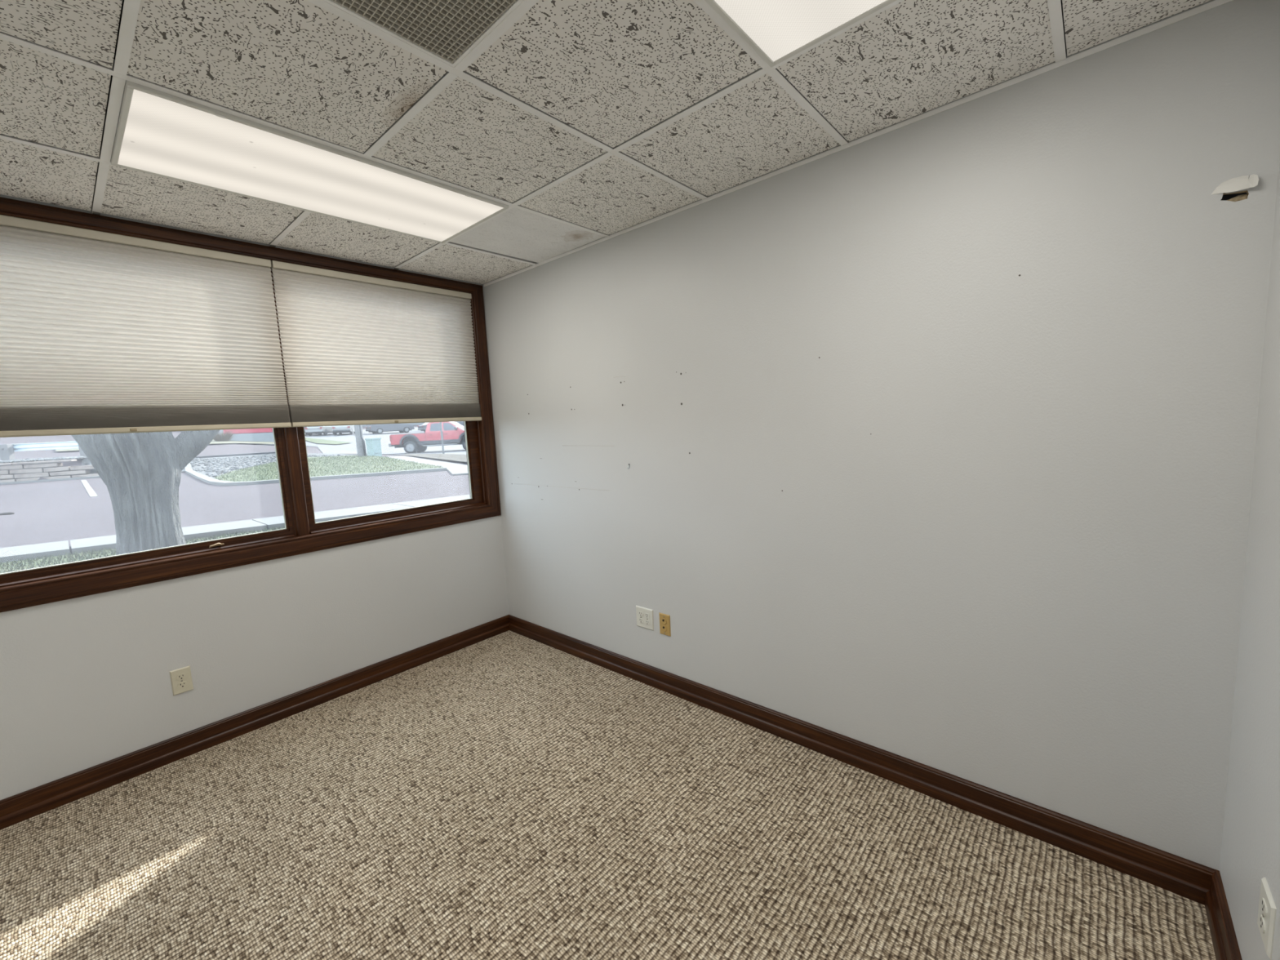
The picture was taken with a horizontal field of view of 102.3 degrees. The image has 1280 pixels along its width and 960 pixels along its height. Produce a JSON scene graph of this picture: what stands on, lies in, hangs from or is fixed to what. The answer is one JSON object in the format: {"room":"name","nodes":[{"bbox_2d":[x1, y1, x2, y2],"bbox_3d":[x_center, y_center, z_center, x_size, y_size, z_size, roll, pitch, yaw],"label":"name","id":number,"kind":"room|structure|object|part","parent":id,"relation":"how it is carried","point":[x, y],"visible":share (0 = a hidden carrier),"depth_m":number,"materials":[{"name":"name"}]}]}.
{"room":"empty office room","nodes":[
{"label":"empty office room","id":0,"kind":"room"},
{"bbox_2d":[0,76,508,799],"bbox_3d":[-2.020,-0.246,2.538,0.120,3.000,3.500,3,9,41],"label":"wall","id":1,"kind":"structure","parent":0,"point":[85,682],"depth_m":2.48,"materials":[{"name":"paint"}]},
{"bbox_2d":[169,665,193,695],"bbox_3d":[-2.123,0.930,2.390,0.009,0.117,0.072,3,9,41],"label":"wall outlet","id":2,"kind":"object","parent":1,"relation":"attached to","point":[181,680],"visible":1,"depth_m":2.39,"materials":[{"name":"beige plastic"}]},
{"bbox_2d":[176,673,186,679],"bbox_3d":[-2.123,0.911,2.387,0.006,0.025,0.034,3,9,41],"label":"receptacle","id":3,"kind":"object","parent":2,"relation":"attached to","point":[179,676],"depth_m":2.39,"materials":[{"name":"beige plastic"}]},
{"bbox_2d":[177,681,187,688],"bbox_3d":[-2.121,0.950,2.391,0.006,0.025,0.034,3,9,41],"label":"receptacle","id":4,"kind":"object","parent":2,"relation":"attached to","point":[180,684],"depth_m":2.39,"materials":[{"name":"beige plastic"}]},
{"bbox_2d":[0,196,501,612],"bbox_3d":[-1.869,-0.389,2.689,0.147,1.568,2.434,3,9,41],"label":"window","id":5,"kind":"structure","parent":1,"relation":"in","point":[19,589],"depth_m":2.67,"materials":[{"name":"brown wood"}]},
{"bbox_2d":[0,214,291,437],"bbox_3d":[-2.211,-0.621,2.212,0.048,0.832,1.132,3,9,41],"label":"cellular shade","id":6,"kind":"object","parent":5,"relation":"attached to","point":[101,332],"visible":1,"depth_m":2.22,"materials":[{"name":"fabric"}]},
{"bbox_3d":[-2.192,-0.220,2.258,0.044,0.024,1.132,3,9,41],"label":"rail","id":7,"kind":"part","parent":6,"relation":"part of","materials":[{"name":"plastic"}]},
{"bbox_3d":[-2.253,-0.336,2.267,0.038,1.408,1.100,3,9,41],"label":"sash","id":8,"kind":"part","parent":5,"relation":"part of","materials":[{"name":"brown wood"}]},
{"bbox_3d":[-1.859,-1.131,2.563,0.022,0.066,2.434,3,9,41],"label":"casing","id":9,"kind":"part","parent":5,"relation":"part of","materials":[{"name":"brown wood"}]},
{"bbox_3d":[-1.785,0.345,2.730,0.022,0.094,2.434,3,9,41],"label":"casing","id":10,"kind":"part","parent":5,"relation":"part of","materials":[{"name":"brown wood"}]},
{"bbox_2d":[271,260,481,426],"bbox_3d":[-1.469,-0.752,3.046,0.048,0.832,1.100,3,9,41],"label":"cellular shade","id":11,"kind":"object","parent":5,"relation":"attached to","point":[357,349],"visible":1,"depth_m":2.96,"materials":[{"name":"fabric"}]},
{"bbox_3d":[-1.450,-0.351,3.092,0.044,0.024,1.100,3,9,41],"label":"rail","id":12,"kind":"part","parent":11,"relation":"part of","materials":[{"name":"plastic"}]},
{"bbox_3d":[-1.487,-0.471,3.128,0.038,1.408,1.070,3,9,41],"label":"sash","id":13,"kind":"part","parent":5,"relation":"part of","materials":[{"name":"brown wood"}]},
{"bbox_3d":[-1.049,-0.523,3.515,0.022,1.568,0.094,3,9,41],"label":"casing","id":14,"kind":"part","parent":5,"relation":"part of","materials":[{"name":"brown wood"}]},
{"bbox_2d":[0,614,509,829],"bbox_3d":[-1.925,1.199,2.618,0.026,0.104,3.006,3,9,41],"label":"baseboard","id":15,"kind":"structure","parent":1,"relation":"attached to","point":[15,809],"depth_m":2.48,"materials":[{"name":"brown wood"}]},
{"bbox_2d":[0,0,1210,284],"bbox_3d":[-0.758,-1.085,1.214,3.431,0.043,2.997,3,9,41],"label":"ceiling","id":16,"kind":"structure","parent":0,"point":[591,120],"depth_m":1.51,"materials":[{"name":"tile"}]},
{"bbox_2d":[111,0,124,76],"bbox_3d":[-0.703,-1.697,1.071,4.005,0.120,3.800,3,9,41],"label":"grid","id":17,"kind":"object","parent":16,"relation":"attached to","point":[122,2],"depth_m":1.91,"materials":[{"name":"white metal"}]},
{"bbox_2d":[110,80,508,243],"bbox_3d":[-1.186,-1.185,1.994,0.588,0.124,1.197,3,9,41],"label":"ceiling light","id":18,"kind":"object","parent":16,"relation":"attached to","point":[158,133],"visible":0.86,"depth_m":1.84,"materials":[{"name":"plastic"}]},
{"bbox_2d":[323,0,523,66],"bbox_3d":[-0.473,-1.097,0.963,0.588,0.079,0.588,3,9,41],"label":"ceiling vent","id":19,"kind":"object","parent":16,"relation":"in","point":[447,31],"visible":1,"depth_m":1.22,"materials":[{"name":"metal"}]},
{"bbox_2d":[704,0,896,66],"bbox_3d":[0.185,-1.117,0.785,0.588,0.124,1.197,3,9,41],"label":"ceiling light","id":20,"kind":"object","parent":16,"relation":"attached to","point":[777,30],"visible":1,"depth_m":1.26,"materials":[{"name":"plastic"}]},
{"bbox_2d":[0,630,1215,959],"bbox_3d":[-0.565,1.369,1.431,3.645,0.100,3.400,3,9,41],"label":"floor","id":21,"kind":"structure","parent":0,"point":[508,795],"depth_m":1.76,"materials":[{"name":"carpet"}]},
{"bbox_2d":[482,0,1279,871],"bbox_3d":[0.363,-0.358,2.477,3.765,3.000,0.219,3,9,41],"label":"wall","id":22,"kind":"structure","parent":0,"point":[935,433],"depth_m":1.75,"materials":[{"name":"paint"}]},
{"bbox_2d":[635,605,653,630],"bbox_3d":[0.024,0.756,2.826,0.122,0.116,0.009,3,9,41],"label":"wall outlet","id":23,"kind":"object","parent":22,"relation":"attached to","point":[644,615],"visible":1,"depth_m":2.82,"materials":[{"name":"white plastic"}]},
{"bbox_2d":[638,611,643,616],"bbox_3d":[0.005,0.736,2.837,0.034,0.025,0.006,3,9,41],"label":"receptacle","id":24,"kind":"object","parent":23,"relation":"attached to","point":[640,613],"depth_m":2.83,"materials":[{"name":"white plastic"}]},
{"bbox_2d":[644,619,649,625],"bbox_3d":[0.041,0.777,2.812,0.034,0.025,0.006,3,9,41],"label":"receptacle","id":25,"kind":"object","parent":23,"relation":"attached to","point":[646,621],"depth_m":2.81,"materials":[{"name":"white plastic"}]},
{"bbox_2d":[644,613,649,617],"bbox_3d":[0.039,0.738,2.807,0.034,0.025,0.006,3,9,41],"label":"receptacle","id":26,"kind":"object","parent":23,"relation":"attached to","point":[646,615],"depth_m":2.80,"materials":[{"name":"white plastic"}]},
{"bbox_2d":[658,612,671,636],"bbox_3d":[0.130,0.767,2.733,0.072,0.115,0.010,3,9,42],"label":"cable wall plate","id":27,"kind":"object","parent":22,"relation":"attached to","point":[664,620],"visible":1,"depth_m":2.73,"materials":[{"name":"beige plastic"}]},
{"bbox_2d":[483,0,1233,286],"bbox_3d":[0.236,-1.240,2.328,3.425,0.015,0.002,3,9,41],"label":"trim","id":28,"kind":"structure","parent":22,"relation":"attached to","point":[1215,3],"depth_m":1.68,"materials":[{"name":"metal"}]},
{"bbox_2d":[508,614,1215,905],"bbox_3d":[0.339,1.091,2.587,3.459,0.103,0.026,3,9,41],"label":"baseboard","id":29,"kind":"structure","parent":22,"relation":"attached to","point":[1191,880],"depth_m":1.92,"materials":[{"name":"brown wood"}]},
{"bbox_2d":[1219,158,1279,959],"bbox_3d":[0.565,-0.095,0.060,0.150,3.000,3.200,3,9,41],"label":"wall","id":30,"kind":"structure","parent":0,"point":[1251,837],"depth_m":1.22,"materials":[{"name":"paint"}]},
{"bbox_2d":[1204,869,1242,959],"bbox_3d":[0.638,1.327,0.357,0.026,0.104,3.006,3,9,41],"label":"baseboard","id":31,"kind":"structure","parent":30,"relation":"attached to","point":[1225,944],"depth_m":1.35,"materials":[{"name":"brown wood"}]},
{"bbox_2d":[1257,876,1276,959],"bbox_3d":[1.303,0.909,1.074,0.009,0.113,0.092,3,9,41],"label":"wall outlet","id":32,"kind":"object","parent":30,"relation":"attached to","point":[1267,911],"visible":1,"depth_m":1.06,"materials":[{"name":"white plastic"}]},
{"bbox_2d":[1259,914,1265,933],"bbox_3d":[1.303,0.928,1.078,0.006,0.025,0.034,3,9,41],"label":"receptacle","id":33,"kind":"object","parent":32,"relation":"attached to","point":[1262,918],"depth_m":1.07,"materials":[{"name":"white plastic"}]},
{"bbox_2d":[1261,897,1266,916],"bbox_3d":[1.301,0.889,1.073,0.006,0.025,0.034,3,9,41],"label":"receptacle","id":34,"kind":"object","parent":32,"relation":"attached to","point":[1264,900],"depth_m":1.07,"materials":[{"name":"white plastic"}]},
{"label":"outside","id":35,"kind":"structure","parent":0,"visible":0},
{"bbox_2d":[0,424,470,554],"bbox_3d":[-46.948,-4.574,57.262,139.870,3.450,140.000,3,9,41],"label":"asphalt","id":36,"kind":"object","parent":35,"point":[52,511],"visible":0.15,"depth_m":7.85,"materials":[{"name":"grey asphalt"}]},
{"bbox_2d":[0,459,98,482],"bbox_3d":[-19.811,0.053,13.209,8.984,0.562,0.322,-6,7,-26],"label":"wall","id":37,"kind":"structure","parent":36,"relation":"on","point":[42,467],"depth_m":14.51,"materials":[{"name":"stone"}]},
{"bbox_2d":[0,475,100,484],"bbox_3d":[-19.252,0.308,13.241,8.824,0.100,0.185,-6,7,-26],"label":"curb","id":38,"kind":"object","parent":36,"relation":"on","point":[93,477],"depth_m":14.46,"materials":[{"name":"concrete"}]},
{"bbox_2d":[80,480,97,497],"bbox_3d":[-12.438,0.149,11.610,7.500,0.006,0.091,3,9,42],"label":"road marking","id":39,"kind":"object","parent":36,"relation":"on","point":[91,493],"visible":1,"depth_m":10.76,"materials":[{"name":"paint"}]},
{"bbox_2d":[0,527,284,573],"bbox_3d":[-2.901,0.372,5.374,4.884,0.001,18.000,3,9,41],"label":"lawn strip","id":40,"kind":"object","parent":36,"relation":"on","point":[198,539],"visible":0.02,"depth_m":3.98,"materials":[{"name":"green plant"}]},
{"bbox_2d":[0,511,14,515],"bbox_3d":[-3.588,0.205,2.410,0.852,1.152,0.042,-9,9,-41],"label":"bare shrub","id":41,"kind":"object","parent":40,"relation":"on","point":[6,513],"visible":1,"depth_m":2.68,"materials":[{"name":"plant"}]},
{"bbox_2d":[71,429,220,555],"bbox_3d":[-3.954,-1.070,4.064,0.802,3.525,1.865,3,9,41],"label":"tree","id":42,"kind":"object","parent":40,"relation":"on","point":[140,472],"visible":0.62,"depth_m":3.88,"materials":[{"name":"grey plant"}]},
{"bbox_2d":[0,454,443,573],"bbox_3d":[-7.425,-0.207,12.106,4.860,0.090,20.443,-6,7,-26],"label":"grass blades","id":43,"kind":"object","parent":40,"relation":"on","point":[82,557],"visible":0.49,"depth_m":10.82,"materials":[{"name":"green plant"}]},
{"bbox_2d":[0,453,347,476],"bbox_3d":[-17.088,-0.906,20.177,12.398,0.690,17.212,-3,6,-5],"label":"gravel stones","id":44,"kind":"object","parent":36,"relation":"on","point":[235,461],"visible":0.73,"depth_m":17.88},
{"bbox_2d":[0,453,356,478],"bbox_3d":[-18.526,-0.888,20.969,16.748,0.590,19.057,-3,6,-2],"label":"gravel bed","id":45,"kind":"object","parent":36,"relation":"on","point":[86,461],"visible":0.15,"depth_m":16.31,"materials":[{"name":"grey gravel"}]},
{"bbox_2d":[0,440,86,460],"bbox_3d":[-20.423,-0.581,15.343,6.910,0.810,0.279,-4,7,-11],"label":"guard rail","id":46,"kind":"object","parent":45,"relation":"on","point":[6,451],"visible":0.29,"depth_m":15.80,"materials":[{"name":"metal"}]},
{"bbox_3d":[-19.103,-0.674,15.581,0.220,0.810,0.200,-4,7,-11],"label":"post","id":47,"kind":"part","parent":46,"relation":"part of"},
{"bbox_3d":[-17.147,-0.816,15.975,0.220,0.810,0.200,-4,7,-11],"label":"post","id":48,"kind":"part","parent":46,"relation":"part of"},
{"bbox_2d":[213,430,235,441],"bbox_3d":[-34.509,-3.636,42.558,1.924,0.999,1.978,3,9,41],"label":"grass tuft","id":49,"kind":"object","parent":36,"relation":"on","point":[224,437],"visible":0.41,"depth_m":42.28,"materials":[{"name":"beige plant"}]},
{"bbox_2d":[0,494,470,563],"bbox_3d":[-2.068,0.299,6.050,16.940,0.175,0.580,-7,8,-32],"label":"sidewalk","id":50,"kind":"structure","parent":36,"relation":"on","point":[15,553],"depth_m":4.73,"materials":[{"name":"concrete"}]},
{"bbox_2d":[195,451,275,457],"bbox_3d":[-23.553,-1.406,28.370,1.170,0.484,6.691,1,8,32],"label":"curb","id":51,"kind":"object","parent":36,"relation":"on","point":[271,452],"visible":0.25,"depth_m":29.26,"materials":[{"name":"grey concrete"}]},
{"bbox_2d":[184,462,447,485],"bbox_3d":[-11.414,-0.240,14.024,15.367,0.239,3.149,1,8,33],"label":"curb","id":52,"kind":"object","parent":36,"relation":"on","point":[188,470],"visible":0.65,"depth_m":10.60,"materials":[{"name":"concrete"}]},
{"bbox_2d":[178,421,463,431],"bbox_3d":[-56.931,-10.826,83.319,76.000,8.500,13.100,-8,8,-39],"label":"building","id":53,"kind":"structure","parent":36,"relation":"on","point":[410,424],"depth_m":90.12,"materials":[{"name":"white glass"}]},
{"bbox_2d":[214,455,444,481],"bbox_3d":[-9.964,-0.501,15.865,4.295,0.001,14.114,-7,8,-34],"label":"lawn","id":54,"kind":"structure","parent":36,"relation":"on","point":[388,463],"depth_m":12.96,"materials":[{"name":"green plant"}]},
{"bbox_2d":[354,424,366,456],"bbox_3d":[-10.963,-4.745,19.535,0.301,8.200,0.274,3,9,41],"label":"utility pole","id":55,"kind":"object","parent":54,"relation":"on","point":[361,446],"visible":0.27,"depth_m":19.81,"materials":[{"name":"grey wood"}]},
{"bbox_2d":[364,437,382,456],"bbox_3d":[-10.203,-1.242,19.770,0.360,0.720,0.440,-1,7,19],"label":"utility pedestal","id":56,"kind":"object","parent":54,"relation":"on","point":[373,445],"visible":0.88,"depth_m":19.62,"materials":[{"name":"green paint"}]},
{"bbox_3d":[-10.219,-1.570,19.733,0.360,0.060,0.440,-1,7,19],"label":"lid","id":57,"kind":"part","parent":56,"relation":"part of","materials":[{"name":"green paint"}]},
{"bbox_2d":[386,456,467,475],"bbox_3d":[-6.064,-0.497,14.516,0.824,0.050,11.008,-7,8,-32],"label":"sidewalk","id":58,"kind":"structure","parent":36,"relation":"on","point":[453,468],"depth_m":12.69,"materials":[{"name":"concrete"}]},
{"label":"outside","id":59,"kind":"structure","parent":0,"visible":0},
{"bbox_2d":[305,437,348,444],"bbox_3d":[-30.184,-3.660,48.084,14.200,0.710,2.300,3,9,41],"label":"lawn","id":60,"kind":"structure","parent":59,"point":[313,440],"depth_m":47.03,"materials":[{"name":"green plant"}]},
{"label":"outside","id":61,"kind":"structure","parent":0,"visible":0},
{"bbox_2d":[404,453,466,462],"bbox_3d":[-5.904,-0.737,16.259,1.415,0.040,9.079,-7,8,-35],"label":"sidewalk","id":62,"kind":"structure","parent":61,"point":[456,457],"depth_m":16.25,"materials":[{"name":"grey concrete"}]},
{"bbox_2d":[439,422,444,453],"bbox_3d":[-7.134,-1.875,18.492,0.054,2.600,0.440,-2,7,10],"label":"sign post","id":63,"kind":"object","parent":62,"relation":"on","point":[441,427],"visible":0.2,"depth_m":18.54,"materials":[{"name":"metal"}]},
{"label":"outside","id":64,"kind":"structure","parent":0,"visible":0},
{"bbox_2d":[55,448,79,451],"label":"curb","id":65,"kind":"object","parent":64,"point":[75,449],"depth_m":34.18,"materials":[{"name":"grey concrete"}]},
{"bbox_2d":[209,440,274,444],"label":"curb","id":66,"kind":"object","parent":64,"point":[213,442],"depth_m":41.98,"materials":[{"name":"grey concrete"}]},
{"bbox_2d":[222,427,274,441],"bbox_3d":[-33.998,-4.245,45.085,0.560,2.500,3.750,3,9,43],"label":"monument sign","id":67,"kind":"object","parent":66,"relation":"on","point":[266,434],"visible":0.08,"depth_m":44.98,"materials":[{"name":"white"}]},
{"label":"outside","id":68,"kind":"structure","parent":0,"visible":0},
{"bbox_2d":[304,426,466,454],"bbox_3d":[-12.311,-5.782,57.791,61.000,2.250,53.200,3,9,41],"label":"street","id":69,"kind":"structure","parent":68,"point":[350,447],"depth_m":41.78,"materials":[{"name":"grey asphalt"}]},
{"bbox_2d":[304,426,333,435],"bbox_3d":[-36.752,-5.896,59.573,1.838,1.450,4.740,-4,7,-11],"label":"car","id":70,"kind":"object","parent":69,"relation":"on","point":[314,429],"visible":0.7,"depth_m":57.61,"materials":[{"name":"silver paint"}]},
{"bbox_2d":[332,425,355,435],"bbox_3d":[-34.385,-6.142,60.124,1.838,1.720,4.940,-5,7,-20],"label":"suv","id":71,"kind":"object","parent":69,"relation":"on","point":[338,428],"visible":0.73,"depth_m":58.05,"materials":[{"name":"white paint"}]},
{"bbox_2d":[365,423,414,434],"bbox_3d":[-30.043,-6.470,62.004,5.040,1.720,1.838,-9,9,-44],"label":"suv","id":72,"kind":"object","parent":69,"relation":"on","point":[374,428],"visible":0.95,"depth_m":61.12,"materials":[{"name":"paint"}]},
{"bbox_2d":[417,422,431,432],"bbox_3d":[-24.677,-6.623,63.541,4.740,1.450,1.838,-8,9,-41],"label":"car","id":73,"kind":"object","parent":69,"relation":"on","point":[422,428],"visible":0.16,"depth_m":61.93,"materials":[{"name":"paint"}]},
{"bbox_2d":[388,421,466,453],"bbox_3d":[-12.798,-2.778,33.298,6.020,1.910,2.280,-3,6,-4],"label":"pickup truck","id":74,"kind":"object","parent":69,"relation":"on","point":[453,433],"visible":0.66,"depth_m":32.35,"materials":[{"name":"red paint"}]}
]}

